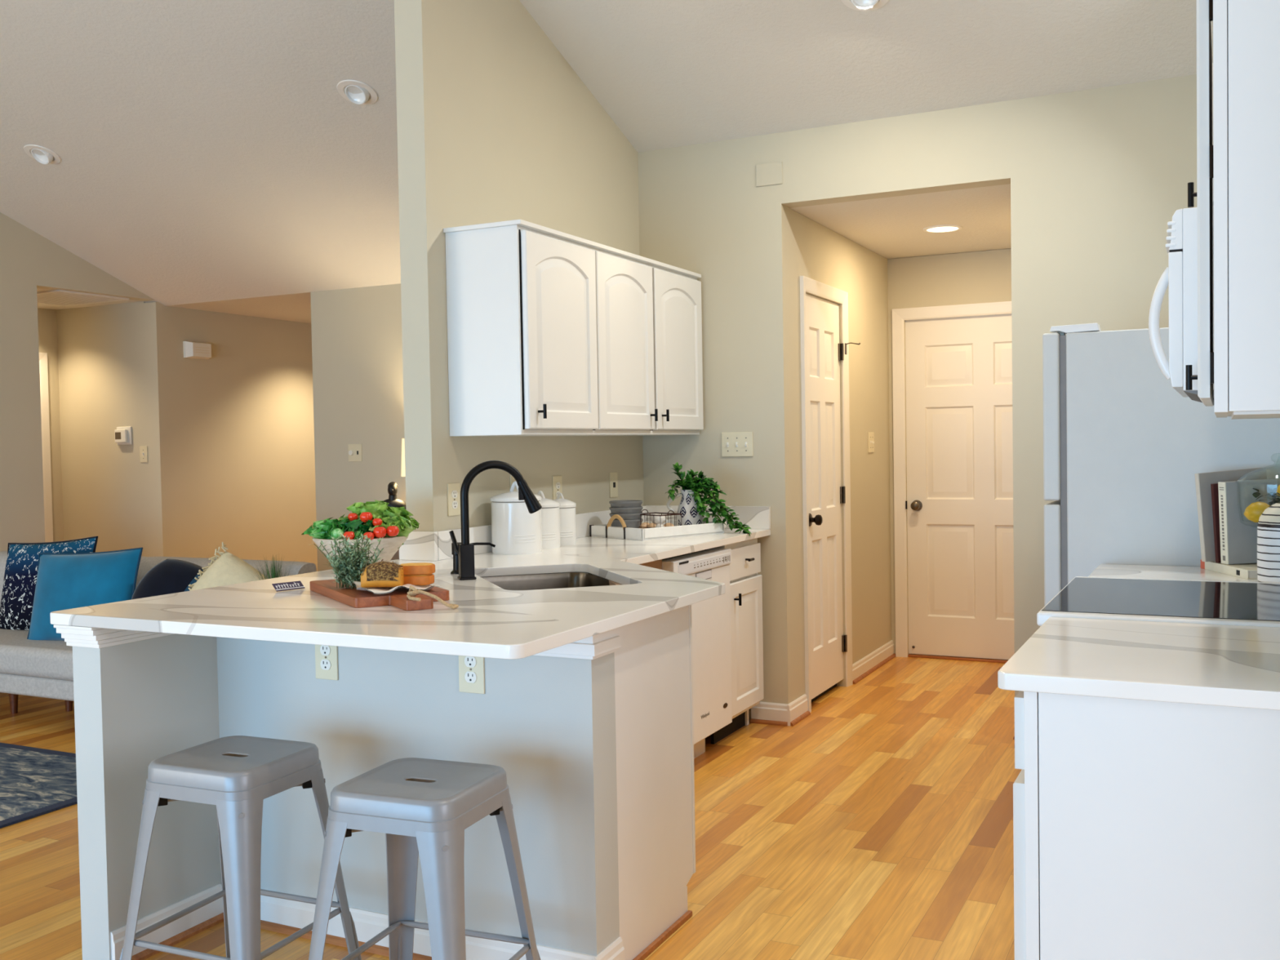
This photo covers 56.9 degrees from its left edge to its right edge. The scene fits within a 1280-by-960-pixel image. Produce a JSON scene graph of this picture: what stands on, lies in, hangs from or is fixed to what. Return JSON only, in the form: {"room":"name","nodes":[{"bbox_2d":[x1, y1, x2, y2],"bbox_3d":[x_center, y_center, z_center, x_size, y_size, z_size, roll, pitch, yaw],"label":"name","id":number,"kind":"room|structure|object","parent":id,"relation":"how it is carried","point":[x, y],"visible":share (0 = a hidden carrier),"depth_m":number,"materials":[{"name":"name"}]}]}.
{"room":"kitchen","nodes":[
{"label":"kitchen","id":0,"kind":"room"},
{"bbox_2d":[37,307,63,542],"bbox_3d":[-4.818,-0.055,8.234,0.120,2.420,1.686,0,2,26],"label":"wall","id":1,"kind":"structure","parent":0,"point":[46,318],"depth_m":8.91,"materials":[{"name":"beige paint"}]},
{"bbox_2d":[39,352,53,542],"bbox_3d":[-4.622,0.104,8.476,0.018,2.080,0.882,0,2,26],"label":"door","id":2,"kind":"structure","parent":1,"relation":"in","point":[43,371],"depth_m":8.83,"materials":[{"name":"white paint"}]},
{"bbox_2d":[56,301,151,556],"bbox_3d":[-4.003,-0.088,8.834,1.050,2.420,0.114,0,2,26],"label":"wall","id":3,"kind":"structure","parent":0,"point":[102,368],"depth_m":8.74,"materials":[{"name":"beige paint"}]},
{"bbox_2d":[114,426,132,444],"bbox_3d":[-3.780,-0.324,8.632,0.150,0.132,0.035,0,2,26],"label":"thermostat","id":4,"kind":"object","parent":3,"relation":"attached to","point":[122,435],"visible":1,"depth_m":8.62,"materials":[{"name":"white plastic"}]},
{"bbox_2d":[0,212,317,571],"bbox_3d":[-4.694,-1.032,6.122,0.120,4.495,12.320,0,2,26],"label":"wall","id":5,"kind":"structure","parent":0,"point":[231,432],"depth_m":8.79,"materials":[{"name":"beige paint"}]},
{"bbox_2d":[182,341,211,359],"bbox_3d":[-3.283,-0.964,8.768,0.063,0.120,0.216,0,2,26],"label":"door chime","id":6,"kind":"object","parent":5,"relation":"attached to","point":[199,350],"visible":1,"depth_m":8.73,"materials":[{"name":"white plastic"}]},
{"bbox_2d":[0,0,400,323],"bbox_3d":[-3.289,-2.264,5.362,5.420,2.195,12.350,0,2,26],"label":"ceiling","id":7,"kind":"structure","parent":0,"point":[208,150],"depth_m":6.24,"materials":[{"name":"paint"}]},
{"bbox_2d":[23,144,61,164],"bbox_3d":[-3.329,-1.813,6.579,0.194,0.099,0.182,0,2,31],"label":"recessed light","id":8,"kind":"object","parent":7,"relation":"in","point":[47,158],"visible":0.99,"depth_m":6.57,"materials":[{"name":"white paint"}]},
{"bbox_2d":[36,289,128,306],"bbox_3d":[-4.023,-1.266,8.226,0.660,0.012,0.560,0,2,26],"label":"ceiling","id":9,"kind":"structure","parent":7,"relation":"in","point":[55,297],"depth_m":8.22,"materials":[{"name":"white paint"}]},
{"bbox_2d":[337,80,377,105],"bbox_3d":[-1.331,-1.825,5.565,0.194,0.099,0.182,0,2,31],"label":"recessed light","id":10,"kind":"object","parent":7,"relation":"in","point":[364,98],"visible":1,"depth_m":5.56,"materials":[{"name":"white paint"}]},
{"bbox_2d":[310,283,405,571],"bbox_3d":[-0.845,-0.099,7.369,2.950,2.420,0.120,0,2,26],"label":"wall","id":11,"kind":"structure","parent":0,"point":[357,373],"depth_m":7.79,"materials":[{"name":"beige paint"}]},
{"bbox_2d":[347,444,362,461],"bbox_3d":[-1.888,-0.180,7.803,0.112,0.115,0.020,0,2,26],"label":"light switch","id":12,"kind":"object","parent":11,"relation":"attached to","point":[354,450],"visible":1,"depth_m":7.80,"materials":[{"name":"beige plastic"}]},
{"bbox_2d":[72,0,644,959],"bbox_3d":[-0.524,-0.509,4.830,0.120,3.380,4.115,0,2,26],"label":"wall","id":13,"kind":"structure","parent":0,"point":[495,124],"depth_m":4.28,"materials":[{"name":"beige paint"}]},
{"bbox_2d":[53,624,175,648],"bbox_3d":[-1.346,0.391,3.167,0.141,0.056,0.405,0,2,26],"label":"trim","id":14,"kind":"structure","parent":13,"relation":"attached to","point":[74,636],"depth_m":3.00,"materials":[{"name":"white paint"}]},
{"bbox_2d":[110,883,223,959],"bbox_3d":[-1.258,1.196,3.172,0.027,0.098,0.365,0,2,26],"label":"baseboard","id":15,"kind":"structure","parent":13,"relation":"attached to","point":[211,914],"depth_m":3.18,"materials":[{"name":"white paint"}]},
{"bbox_2d":[399,531,438,560],"bbox_3d":[-0.801,0.238,4.266,0.159,0.104,0.020,0,2,26],"label":"backsplash","id":16,"kind":"structure","parent":13,"relation":"attached to","point":[419,545],"depth_m":4.25,"materials":[{"name":"white stone"}]},
{"bbox_2d":[447,483,460,515],"bbox_3d":[-0.685,0.072,4.355,0.008,0.119,0.075,0,2,26],"label":"wall outlet","id":17,"kind":"object","parent":13,"relation":"attached to","point":[453,489],"visible":1,"depth_m":4.35,"materials":[{"name":"beige plastic"}]},
{"bbox_2d":[437,505,646,559],"bbox_3d":[-0.351,0.207,5.015,0.020,0.104,1.719,0,2,26],"label":"backsplash","id":18,"kind":"structure","parent":13,"relation":"attached to","point":[479,534],"depth_m":4.50,"materials":[{"name":"white stone"}]},
{"bbox_2d":[551,475,562,499],"bbox_3d":[-0.351,0.043,5.031,0.008,0.119,0.075,0,2,26],"label":"wall outlet","id":19,"kind":"object","parent":13,"relation":"attached to","point":[557,480],"visible":0.76,"depth_m":5.02,"materials":[{"name":"beige plastic"}]},
{"bbox_2d":[443,219,703,435],"bbox_3d":[-0.190,-0.567,4.953,0.368,0.758,1.609,0,2,26],"label":"upper cabinet","id":20,"kind":"object","parent":13,"relation":"attached to","point":[551,332],"visible":1,"depth_m":4.44,"materials":[{"name":"white paint"}]},
{"bbox_2d":[608,471,617,497],"bbox_3d":[-0.121,0.023,5.495,0.009,0.116,0.075,0,2,26],"label":"light switch","id":21,"kind":"object","parent":13,"relation":"attached to","point":[613,477],"visible":1,"depth_m":5.49,"materials":[{"name":"beige plastic"}]},
{"bbox_2d":[216,636,619,955],"bbox_3d":[-0.623,0.793,3.128,1.205,0.884,0.117,0,2,26],"label":"wall","id":22,"kind":"structure","parent":0,"point":[548,722],"depth_m":2.97,"materials":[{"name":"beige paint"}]},
{"bbox_2d":[315,644,338,679],"bbox_3d":[-0.838,0.473,3.152,0.075,0.120,0.008,0,2,26],"label":"wall outlet","id":23,"kind":"object","parent":22,"relation":"attached to","point":[326,656],"visible":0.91,"depth_m":3.15,"materials":[{"name":"beige plastic"}]},
{"bbox_2d":[221,884,595,959],"bbox_3d":[-0.648,1.188,3.075,1.205,0.098,0.027,0,2,26],"label":"baseboard","id":24,"kind":"structure","parent":22,"relation":"attached to","point":[287,917],"depth_m":3.11,"materials":[{"name":"white paint"}]},
{"bbox_2d":[458,655,484,693],"bbox_3d":[-0.421,0.472,2.946,0.075,0.120,0.008,0,2,26],"label":"wall outlet","id":25,"kind":"object","parent":22,"relation":"attached to","point":[471,668],"visible":0.88,"depth_m":2.94,"materials":[{"name":"beige plastic"}]},
{"bbox_2d":[464,671,476,683],"bbox_3d":[-0.422,0.491,2.945,0.034,0.028,0.004,0,2,26],"label":"receptacle","id":26,"kind":"object","parent":25,"relation":"attached to","point":[470,677],"depth_m":2.94,"materials":[{"name":"white plastic"}]},
{"bbox_2d":[532,627,621,659],"bbox_3d":[-0.182,0.387,2.883,0.235,0.072,0.137,0,2,26],"label":"trim","id":27,"kind":"structure","parent":22,"relation":"attached to","point":[597,646],"depth_m":2.81,"materials":[{"name":"white paint"}]},
{"bbox_2d":[594,937,624,959],"bbox_3d":[-0.067,1.184,2.861,0.027,0.100,0.131,0,2,26],"label":"baseboard","id":28,"kind":"structure","parent":22,"relation":"attached to","point":[615,950],"depth_m":2.88,"materials":[{"name":"white paint"}]},
{"bbox_2d":[0,657,1022,959],"bbox_3d":[-1.316,1.235,4.550,12.800,0.060,12.500,0,2,26],"label":"floor","id":29,"kind":"structure","parent":0,"point":[877,824],"depth_m":3.95,"materials":[{"name":"brown wood"}]},
{"bbox_2d":[0,742,77,828],"bbox_3d":[-3.635,1.242,4.464,2.720,0.012,2.290,0,2,26],"label":"rug","id":30,"kind":"object","parent":29,"relation":"on","point":[34,782],"visible":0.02,"depth_m":4.71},
{"bbox_2d":[0,551,316,714],"bbox_3d":[-2.907,0.806,6.105,2.470,0.760,0.905,0,2,26],"label":"sofa","id":31,"kind":"object","parent":29,"relation":"on","point":[43,668],"visible":0.17,"depth_m":5.67,"materials":[{"name":"grey fabric"}]},
{"bbox_2d":[0,628,73,680],"bbox_3d":[-2.961,0.860,5.997,2.460,0.144,0.660,0,2,26],"label":"seat cushion","id":32,"kind":"object","parent":31,"relation":"on","point":[21,658],"depth_m":5.62,"materials":[{"name":"grey fabric"}]},
{"bbox_2d":[0,536,97,630],"bbox_3d":[-3.126,0.564,6.218,0.676,0.538,0.214,0,2,21],"label":"cushion","id":33,"kind":"object","parent":31,"relation":"on","point":[20,575],"visible":0.41,"depth_m":6.19,"materials":[{"name":"blue fabric"}]},
{"bbox_2d":[26,547,142,640],"bbox_3d":[-2.755,0.579,5.851,0.653,0.484,0.215,0,2,18],"label":"cushion","id":34,"kind":"object","parent":31,"relation":"on","point":[64,581],"visible":0.67,"depth_m":5.80,"materials":[{"name":"teal fabric"}]},
{"bbox_2d":[131,559,205,599],"bbox_3d":[-2.204,0.614,5.689,0.498,0.458,0.220,-1,2,8],"label":"cushion","id":35,"kind":"object","parent":31,"relation":"on","point":[168,576],"visible":0.2,"depth_m":5.66,"materials":[{"name":"blue fabric"}]},
{"bbox_2d":[188,542,267,591],"bbox_3d":[-1.948,0.582,5.578,0.583,0.573,0.215,-1,2,10],"label":"cushion","id":36,"kind":"object","parent":31,"relation":"on","point":[228,569],"visible":0.28,"depth_m":5.55,"materials":[{"name":"beige fabric"}]},
{"bbox_2d":[119,735,361,959],"bbox_3d":[-0.948,0.946,2.788,0.412,0.610,0.412,0,2,23],"label":"bar stool","id":37,"kind":"object","parent":29,"relation":"on","point":[235,774],"visible":0.98,"depth_m":2.68,"materials":[{"name":"silver metal"}]},
{"bbox_2d":[391,549,399,559],"bbox_3d":[-1.068,0.685,7.219,1.120,0.870,0.380,0,2,26],"label":"console table","id":38,"kind":"object","parent":29,"relation":"on","point":[396,556],"visible":0.02,"depth_m":7.23,"materials":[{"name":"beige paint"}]},
{"bbox_2d":[383,481,405,509],"bbox_3d":[-1.525,0.133,7.290,0.126,0.244,0.147,1,2,44],"label":"bust","id":39,"kind":"object","parent":38,"relation":"on","point":[393,500],"visible":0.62,"depth_m":7.26,"materials":[{"name":"black metal"}]},
{"bbox_2d":[308,757,541,959],"bbox_3d":[-0.467,0.945,2.551,0.412,0.610,0.412,0,2,21],"label":"bar stool","id":40,"kind":"object","parent":29,"relation":"on","point":[424,807],"visible":1,"depth_m":2.45,"materials":[{"name":"silver metal"}]},
{"bbox_2d":[608,559,695,959],"bbox_3d":[-0.242,0.764,3.881,1.216,0.884,1.570,0,2,26],"label":"base cabinet","id":41,"kind":"object","parent":29,"relation":"on","point":[654,680],"visible":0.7,"depth_m":3.11,"materials":[{"name":"white laminate"}]},
{"bbox_2d":[49,528,770,659],"bbox_3d":[-0.186,0.298,4.130,1.423,0.030,3.164,0,2,26],"label":"countertop","id":42,"kind":"structure","parent":41,"relation":"on","point":[490,620],"depth_m":3.00,"materials":[{"name":"white stone"}]},
{"bbox_2d":[271,580,305,591],"bbox_3d":[-1.018,0.308,3.422,0.026,0.021,0.092,1,2,42],"label":"tag","id":43,"kind":"object","parent":42,"relation":"on","point":[285,586],"visible":1,"depth_m":3.42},
{"bbox_2d":[311,534,408,563],"bbox_3d":[-0.929,0.244,3.935,0.314,0.116,0.314,0,2,26],"label":"salad bowl","id":44,"kind":"object","parent":42,"relation":"on","point":[391,545],"visible":0.31,"depth_m":3.84,"materials":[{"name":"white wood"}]},
{"bbox_2d":[301,516,359,539],"bbox_3d":[-1.009,0.183,3.903,0.209,0.118,0.190,0,2,40],"label":"lettuce","id":45,"kind":"object","parent":44,"relation":"in","point":[322,529],"visible":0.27,"depth_m":3.85,"materials":[{"name":"food"}]},
{"bbox_2d":[336,517,386,539],"bbox_3d":[-0.936,0.178,3.878,0.203,0.121,0.185,0,2,26],"label":"lettuce","id":46,"kind":"object","parent":44,"relation":"in","point":[353,526],"visible":0.27,"depth_m":3.84,"materials":[{"name":"food"}]},
{"bbox_2d":[337,499,413,522],"bbox_3d":[-0.888,0.143,3.965,0.269,0.150,0.195,-2,2,-21],"label":"lettuce","id":47,"kind":"object","parent":44,"relation":"in","point":[378,508],"visible":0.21,"depth_m":3.92,"materials":[{"name":"food"}]},
{"bbox_2d":[363,515,419,547],"bbox_3d":[-0.839,0.175,3.928,0.201,0.117,0.200,-2,2,-27],"label":"lettuce","id":48,"kind":"object","parent":44,"relation":"in","point":[405,526],"visible":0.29,"depth_m":3.89,"materials":[{"name":"food"}]},
{"bbox_2d":[310,579,458,610],"bbox_3d":[-0.687,0.291,3.195,0.256,0.058,0.649,-2,2,-29],"label":"cutting board","id":49,"kind":"object","parent":42,"relation":"on","point":[412,598],"visible":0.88,"depth_m":3.04,"materials":[{"name":"brown wood"}]},
{"bbox_2d":[350,580,440,594],"bbox_3d":[-0.663,0.282,3.165,0.224,0.022,0.245,-2,2,-29],"label":"napkin","id":50,"kind":"object","parent":49,"relation":"on","point":[387,589],"visible":0.45,"depth_m":3.12,"materials":[{"name":"white fabric"}]},
{"bbox_2d":[307,533,385,588],"bbox_3d":[-0.793,0.216,3.218,0.213,0.155,0.168,-1,2,-5],"label":"bunch","id":51,"kind":"object","parent":50,"relation":"on","point":[353,560],"visible":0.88,"depth_m":3.20,"materials":[{"name":"plant"}]},
{"bbox_2d":[359,559,404,587],"bbox_3d":[-0.684,0.248,3.131,0.124,0.071,0.102,-1,2,-1],"label":"loaf","id":52,"kind":"object","parent":50,"relation":"on","point":[382,574],"visible":1,"depth_m":3.10,"materials":[{"name":"food"}]},
{"bbox_2d":[404,573,434,585],"bbox_3d":[-0.604,0.267,3.184,0.098,0.027,0.070,-1,2,8],"label":"bread slice","id":53,"kind":"object","parent":50,"relation":"on","point":[417,580],"visible":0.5,"depth_m":3.15,"materials":[{"name":"food"}]},
{"bbox_2d":[400,562,435,575],"bbox_3d":[-0.602,0.240,3.184,0.098,0.027,0.070,-1,2,0],"label":"bread slice","id":54,"kind":"object","parent":53,"relation":"on","point":[416,568],"visible":0.78,"depth_m":3.15,"materials":[{"name":"food"}]},
{"bbox_2d":[450,542,495,574],"bbox_3d":[-0.537,0.249,3.789,0.144,0.100,0.052,-1,2,4],"label":"soap dispenser","id":55,"kind":"object","parent":42,"relation":"on","point":[455,561],"visible":0.48,"depth_m":3.78,"materials":[{"name":"black metal"}]},
{"bbox_2d":[448,460,542,580],"bbox_3d":[-0.446,0.120,3.665,0.283,0.363,0.084,-2,2,-19],"label":"faucet","id":56,"kind":"object","parent":42,"relation":"on","point":[464,550],"visible":1,"depth_m":3.61,"materials":[{"name":"black metal"}]},
{"bbox_2d":[489,480,542,555],"bbox_3d":[-0.472,0.140,4.503,0.198,0.272,0.198,0,2,26],"label":"canister","id":57,"kind":"object","parent":42,"relation":"on","point":[514,531],"visible":0.8,"depth_m":4.42,"materials":[{"name":"white ceramic"}]},
{"bbox_2d":[481,572,609,590],"bbox_3d":[-0.278,0.429,3.686,0.438,0.199,0.704,-2,2,-19],"label":"sink","id":58,"kind":"object","parent":42,"relation":"in","point":[565,580],"visible":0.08,"depth_m":4.01,"materials":[{"name":"metal"}]},
{"bbox_2d":[537,490,559,549],"bbox_3d":[-0.394,0.155,4.694,0.156,0.228,0.156,0,2,26],"label":"canister","id":59,"kind":"object","parent":42,"relation":"on","point":[550,509],"visible":0.5,"depth_m":4.64,"materials":[{"name":"white ceramic"}]},
{"bbox_2d":[552,493,576,545],"bbox_3d":[-0.325,0.158,4.838,0.129,0.212,0.129,0,2,26],"label":"canister","id":60,"kind":"object","parent":42,"relation":"on","point":[567,509],"visible":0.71,"depth_m":4.79,"materials":[{"name":"white ceramic"}]},
{"bbox_2d":[589,514,724,540],"bbox_3d":[0.075,0.193,5.246,0.489,0.104,0.358,-3,2,-41],"label":"serving tray","id":61,"kind":"object","parent":42,"relation":"on","point":[604,531],"visible":0.78,"depth_m":5.10,"materials":[{"name":"white wood"}]},
{"bbox_2d":[611,518,643,528],"bbox_3d":[-0.060,0.204,5.206,0.149,0.064,0.149,0,2,26],"label":"bowl","id":62,"kind":"object","parent":61,"relation":"on","point":[629,523],"visible":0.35,"depth_m":5.15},
{"bbox_2d":[609,512,643,519],"bbox_3d":[-0.060,0.177,5.205,0.149,0.064,0.149,0,2,26],"label":"bowl","id":63,"kind":"object","parent":62,"relation":"on","point":[632,516],"visible":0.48,"depth_m":5.14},
{"bbox_2d":[608,506,643,514],"bbox_3d":[-0.061,0.151,5.205,0.149,0.064,0.149,0,2,26],"label":"bowl","id":64,"kind":"object","parent":63,"relation":"on","point":[613,510],"visible":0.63,"depth_m":5.14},
{"bbox_2d":[608,500,642,507],"bbox_3d":[-0.061,0.124,5.204,0.149,0.064,0.149,0,2,26],"label":"bowl","id":65,"kind":"object","parent":64,"relation":"on","point":[614,504],"visible":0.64,"depth_m":5.15,"materials":[{"name":"ceramic"}]},
{"bbox_2d":[639,509,681,528],"bbox_3d":[0.078,0.181,5.175,0.128,0.103,0.173,-3,2,-41],"label":"wire basket","id":66,"kind":"object","parent":61,"relation":"on","point":[668,513],"visible":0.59,"depth_m":5.15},
{"bbox_2d":[666,488,704,525],"bbox_3d":[0.210,0.136,5.307,0.159,0.186,0.122,0,2,26],"label":"jug","id":67,"kind":"object","parent":61,"relation":"on","point":[686,506],"visible":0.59,"depth_m":5.25,"materials":[{"name":"white ceramic"}]},
{"bbox_2d":[666,462,751,536],"bbox_3d":[0.304,0.088,5.272,0.384,0.341,0.158,-1,2,-4],"label":"trailing plant","id":68,"kind":"object","parent":67,"relation":"in","point":[698,485],"visible":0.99,"depth_m":5.25,"materials":[{"name":"green plant"}]},
{"bbox_2d":[662,547,732,758],"bbox_3d":[-0.001,0.738,4.977,0.611,0.862,0.598,0,2,26],"label":"dishwasher","id":69,"kind":"object","parent":29,"relation":"on","point":[710,617],"visible":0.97,"depth_m":4.91,"materials":[{"name":"white plastic"}]},
{"bbox_2d":[708,537,764,744],"bbox_3d":[0.219,0.710,5.427,0.655,0.883,0.402,0,2,26],"label":"base cabinet","id":70,"kind":"object","parent":29,"relation":"on","point":[745,584],"visible":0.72,"depth_m":5.29,"materials":[{"name":"white paint"}]},
{"bbox_2d":[1013,691,1279,959],"bbox_3d":[1.067,0.791,2.227,0.663,0.883,0.680,0,2,26],"label":"base cabinet","id":71,"kind":"object","parent":29,"relation":"on","point":[1143,829],"visible":0.79,"depth_m":1.96,"materials":[{"name":"white paint"}]},
{"bbox_2d":[997,617,1279,710],"bbox_3d":[1.061,0.334,2.205,0.653,0.030,0.696,0,2,26],"label":"countertop","id":72,"kind":"structure","parent":71,"relation":"on","point":[1187,663],"depth_m":2.10,"materials":[{"name":"white stone"}]},
{"bbox_2d":[1036,576,1279,627],"bbox_3d":[1.369,0.746,2.886,0.699,0.924,0.764,0,2,26],"label":"range","id":73,"kind":"object","parent":29,"relation":"on","point":[1242,603],"visible":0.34,"depth_m":2.80,"materials":[{"name":"glass"}]},
{"bbox_2d":[1042,323,1279,606],"bbox_3d":[1.835,0.326,4.003,0.792,1.679,0.744,0,2,26],"label":"refrigerator","id":74,"kind":"object","parent":29,"relation":"on","point":[1123,450],"visible":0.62,"depth_m":3.73,"materials":[{"name":"white metal"}]},
{"bbox_3d":[1.654,0.745,3.414,0.663,0.883,0.420,0,2,26],"label":"base cabinet","id":75,"kind":"object","parent":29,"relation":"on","visible":0},
{"bbox_2d":[1088,564,1259,582],"bbox_3d":[1.652,0.288,3.400,0.653,0.030,0.435,0,2,26],"label":"countertop","id":76,"kind":"structure","parent":75,"relation":"on","point":[1142,571],"depth_m":3.46,"materials":[{"name":"white stone"}]},
{"bbox_2d":[1200,559,1257,579],"bbox_3d":[1.791,0.257,3.419,0.204,0.027,0.300,-1,2,2],"label":"book","id":77,"kind":"object","parent":76,"relation":"on","point":[1245,571],"visible":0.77,"depth_m":3.38,"materials":[{"name":"paper"}]},
{"bbox_2d":[1210,483,1221,563],"bbox_3d":[1.765,0.121,3.463,0.175,0.240,0.018,-1,2,-2],"label":"book","id":78,"kind":"object","parent":77,"relation":"on","point":[1215,491],"visible":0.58,"depth_m":3.46,"materials":[{"name":"paper"}]},
{"bbox_2d":[1194,467,1266,561],"bbox_3d":[1.760,0.103,3.501,0.221,0.276,0.026,-1,2,-1],"label":"book","id":79,"kind":"object","parent":77,"relation":"on","point":[1203,481],"visible":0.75,"depth_m":3.49,"materials":[{"name":"beige paper"}]},
{"bbox_2d":[1217,479,1277,564],"bbox_3d":[1.768,0.121,3.428,0.166,0.243,0.036,-1,2,-5],"label":"book","id":80,"kind":"object","parent":77,"relation":"on","point":[1238,541],"visible":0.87,"depth_m":3.41,"materials":[{"name":"grey paper"}]},
{"bbox_2d":[1236,455,1271,528],"bbox_3d":[1.813,0.097,3.349,0.222,0.348,0.222,0,2,26],"label":"glass jar","id":81,"kind":"object","parent":76,"relation":"on","point":[1271,455],"visible":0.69,"depth_m":3.38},
{"bbox_2d":[1243,502,1271,522],"bbox_3d":[1.748,0.091,3.334,0.068,0.060,0.062,-1,2,7],"label":"lemon","id":82,"kind":"object","parent":81,"relation":"in","point":[1253,512],"visible":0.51,"depth_m":3.32,"materials":[{"name":"food"}]},
{"bbox_2d":[1252,487,1279,505],"bbox_3d":[1.818,0.057,3.361,0.144,0.090,0.167,-1,2,-3],"label":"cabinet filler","id":83,"kind":"object","parent":81,"relation":"in","point":[1255,495],"visible":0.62,"depth_m":3.38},
{"bbox_2d":[1257,502,1279,582],"bbox_3d":[1.751,0.170,3.195,0.144,0.214,0.144,0,2,26],"label":"vase","id":84,"kind":"object","parent":76,"relation":"on","point":[1268,523],"visible":0.94,"depth_m":3.17,"materials":[{"name":"ceramic"}]},
{"bbox_3d":[-1.624,0.916,5.282,0.400,0.546,0.400,0,2,26],"label":"side table","id":85,"kind":"object","parent":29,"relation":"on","visible":0},
{"bbox_2d":[250,554,298,580],"bbox_3d":[-1.641,0.486,5.270,0.203,0.315,0.216,0,2,26],"label":"potted grass","id":86,"kind":"object","parent":85,"relation":"on","point":[273,571],"depth_m":5.25,"materials":[{"name":"green plant"}]},
{"bbox_2d":[790,208,891,698],"bbox_3d":[1.093,-0.101,6.449,0.120,2.410,1.910,0,2,26],"label":"wall","id":87,"kind":"structure","parent":0,"point":[819,253],"depth_m":6.57,"materials":[{"name":"beige paint"}]},
{"bbox_2d":[786,693,810,726],"bbox_3d":[0.754,1.088,5.591,0.027,0.098,0.258,0,2,26],"label":"baseboard","id":88,"kind":"structure","parent":87,"relation":"attached to","point":[797,709],"depth_m":5.58,"materials":[{"name":"white paint"}]},
{"bbox_2d":[800,275,860,712],"bbox_3d":[0.952,0.064,6.023,0.204,2.111,0.747,0,2,26],"label":"door","id":89,"kind":"structure","parent":87,"relation":"in","point":[824,495],"depth_m":6.04,"materials":[{"name":"white paint"}]},
{"bbox_2d":[852,640,895,684],"bbox_3d":[1.350,1.041,6.796,0.027,0.098,0.900,0,2,26],"label":"baseboard","id":90,"kind":"structure","parent":87,"relation":"attached to","point":[870,663],"depth_m":6.76,"materials":[{"name":"white paint"}]},
{"bbox_2d":[519,0,1213,152],"bbox_3d":[0.791,-2.359,0.946,5.810,1.882,8.060,0,2,26],"label":"ceiling","id":91,"kind":"structure","parent":0,"point":[668,73],"depth_m":4.81,"materials":[{"name":"paint"}]},
{"bbox_2d":[841,0,888,11],"bbox_3d":[0.851,-1.838,4.464,0.194,0.099,0.182,0,2,31],"label":"recessed light","id":92,"kind":"object","parent":91,"relation":"in","point":[858,5],"visible":1,"depth_m":4.49,"materials":[{"name":"white paint"}]},
{"bbox_2d":[790,183,1011,259],"bbox_3d":[1.582,-1.337,6.159,1.260,0.058,1.910,0,2,26],"label":"ceiling","id":93,"kind":"structure","parent":0,"point":[891,227],"depth_m":5.90,"materials":[{"name":"paint"}]},
{"bbox_2d":[922,224,962,232],"bbox_3d":[1.572,-1.304,6.133,0.200,0.007,0.200,0,2,26],"label":"recessed light","id":94,"kind":"object","parent":93,"relation":"in","point":[946,228],"visible":1,"depth_m":6.12,"materials":[{"name":"white paint"}]},
{"bbox_2d":[637,74,1196,721],"bbox_3d":[1.371,-0.235,5.174,2.970,2.745,0.120,0,2,26],"label":"wall","id":95,"kind":"structure","parent":0,"point":[1097,177],"depth_m":5.15,"materials":[{"name":"beige paint"}]},
{"bbox_2d":[645,505,770,528],"bbox_3d":[0.319,0.176,5.630,0.636,0.106,0.020,0,2,26],"label":"backsplash","id":96,"kind":"structure","parent":95,"relation":"attached to","point":[755,517],"depth_m":5.53,"materials":[{"name":"white stone"}]},
{"bbox_2d":[721,431,753,456],"bbox_3d":[0.456,-0.167,5.553,0.157,0.114,0.015,0,2,26],"label":"light switch","id":97,"kind":"object","parent":95,"relation":"attached to","point":[740,443],"visible":1,"depth_m":5.55,"materials":[{"name":"beige plastic"}]},
{"bbox_2d":[750,702,787,726],"bbox_3d":[0.604,1.093,5.522,0.180,0.098,0.027,0,2,26],"label":"baseboard","id":98,"kind":"structure","parent":95,"relation":"attached to","point":[764,713],"depth_m":5.52,"materials":[{"name":"white paint"}]},
{"bbox_2d":[755,161,782,186],"bbox_3d":[0.595,-1.409,5.441,0.128,0.100,0.006,0,2,26],"label":"blank plate","id":99,"kind":"object","parent":95,"relation":"attached to","point":[767,174],"visible":1,"depth_m":5.44,"materials":[{"name":"beige paint"}]},
{"bbox_2d":[887,248,1011,654],"bbox_3d":[1.999,-0.133,6.999,1.017,2.410,0.120,0,2,26],"label":"wall","id":100,"kind":"structure","parent":0,"point":[984,276],"depth_m":7.01,"materials":[{"name":"beige paint"}]},
{"bbox_2d":[892,301,1014,662],"bbox_3d":[2.030,0.020,6.953,1.057,2.106,0.146,0,2,26],"label":"door","id":101,"kind":"structure","parent":100,"relation":"in","point":[958,504],"depth_m":7.03,"materials":[{"name":"white paint"}]},
{"bbox_3d":[1.900,-0.768,3.032,0.120,3.921,3.210,0,2,26],"label":"wall","id":102,"kind":"structure","parent":0,"visible":0},
{"bbox_2d":[1187,62,1213,207],"bbox_3d":[1.494,-0.748,2.764,0.368,0.308,0.762,0,2,26],"label":"upper cabinet","id":103,"kind":"object","parent":102,"relation":"attached to","point":[1191,194],"visible":0.16,"depth_m":2.54,"materials":[{"name":"white paint"}]},
{"bbox_2d":[1148,205,1213,405],"bbox_3d":[1.464,-0.388,2.793,0.447,0.408,0.762,0,2,26],"label":"microwave","id":104,"kind":"object","parent":103,"relation":"attached to","point":[1180,276],"visible":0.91,"depth_m":2.52,"materials":[{"name":"white plastic"}]},
{"bbox_2d":[1185,0,1279,419],"bbox_3d":[1.177,-0.497,2.125,0.370,0.763,0.680,0,2,26],"label":"upper cabinet","id":105,"kind":"object","parent":102,"relation":"attached to","point":[1242,160],"visible":1,"depth_m":1.86,"materials":[{"name":"white paint"}]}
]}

